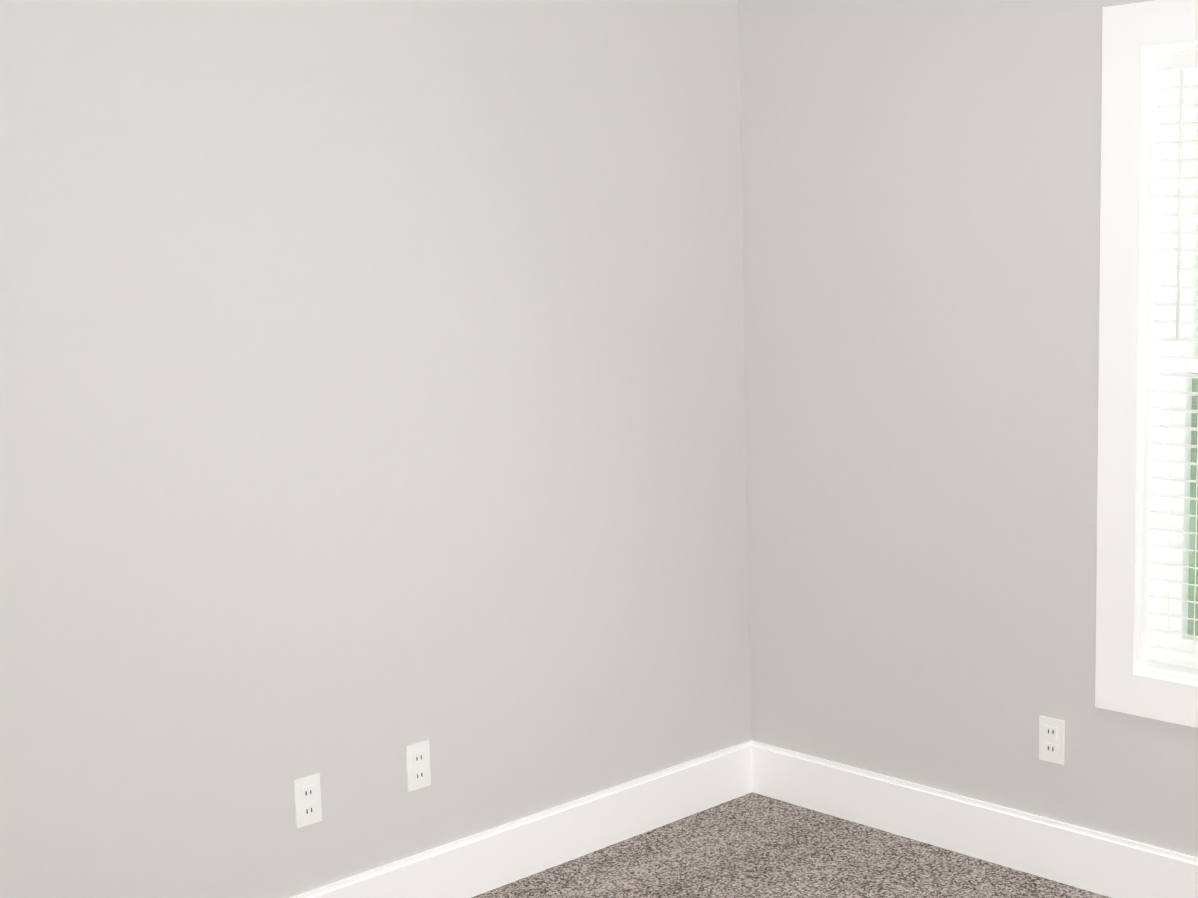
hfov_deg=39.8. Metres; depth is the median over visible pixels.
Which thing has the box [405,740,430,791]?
electrical outlet
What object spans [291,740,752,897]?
baseboard
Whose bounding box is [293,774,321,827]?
electrical outlet
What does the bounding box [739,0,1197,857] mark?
wall
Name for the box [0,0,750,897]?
wall
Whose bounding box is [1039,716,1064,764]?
electrical outlet
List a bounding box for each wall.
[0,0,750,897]
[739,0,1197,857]
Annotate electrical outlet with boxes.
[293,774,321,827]
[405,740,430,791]
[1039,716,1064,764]
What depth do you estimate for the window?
3.95 m
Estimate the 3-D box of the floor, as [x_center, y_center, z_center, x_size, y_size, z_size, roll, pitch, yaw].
[0.529,1.464,1.970,4.450,0.100,4.531,-8,10,-43]
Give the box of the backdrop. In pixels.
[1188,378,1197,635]
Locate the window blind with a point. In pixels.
(1181, 60)
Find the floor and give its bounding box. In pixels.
[471,792,1110,897]
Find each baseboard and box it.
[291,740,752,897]
[751,741,1197,897]
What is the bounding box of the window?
[1095,0,1197,727]
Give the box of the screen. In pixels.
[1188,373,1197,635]
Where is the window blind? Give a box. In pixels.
[1147,48,1197,675]
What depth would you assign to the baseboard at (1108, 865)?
4.40 m

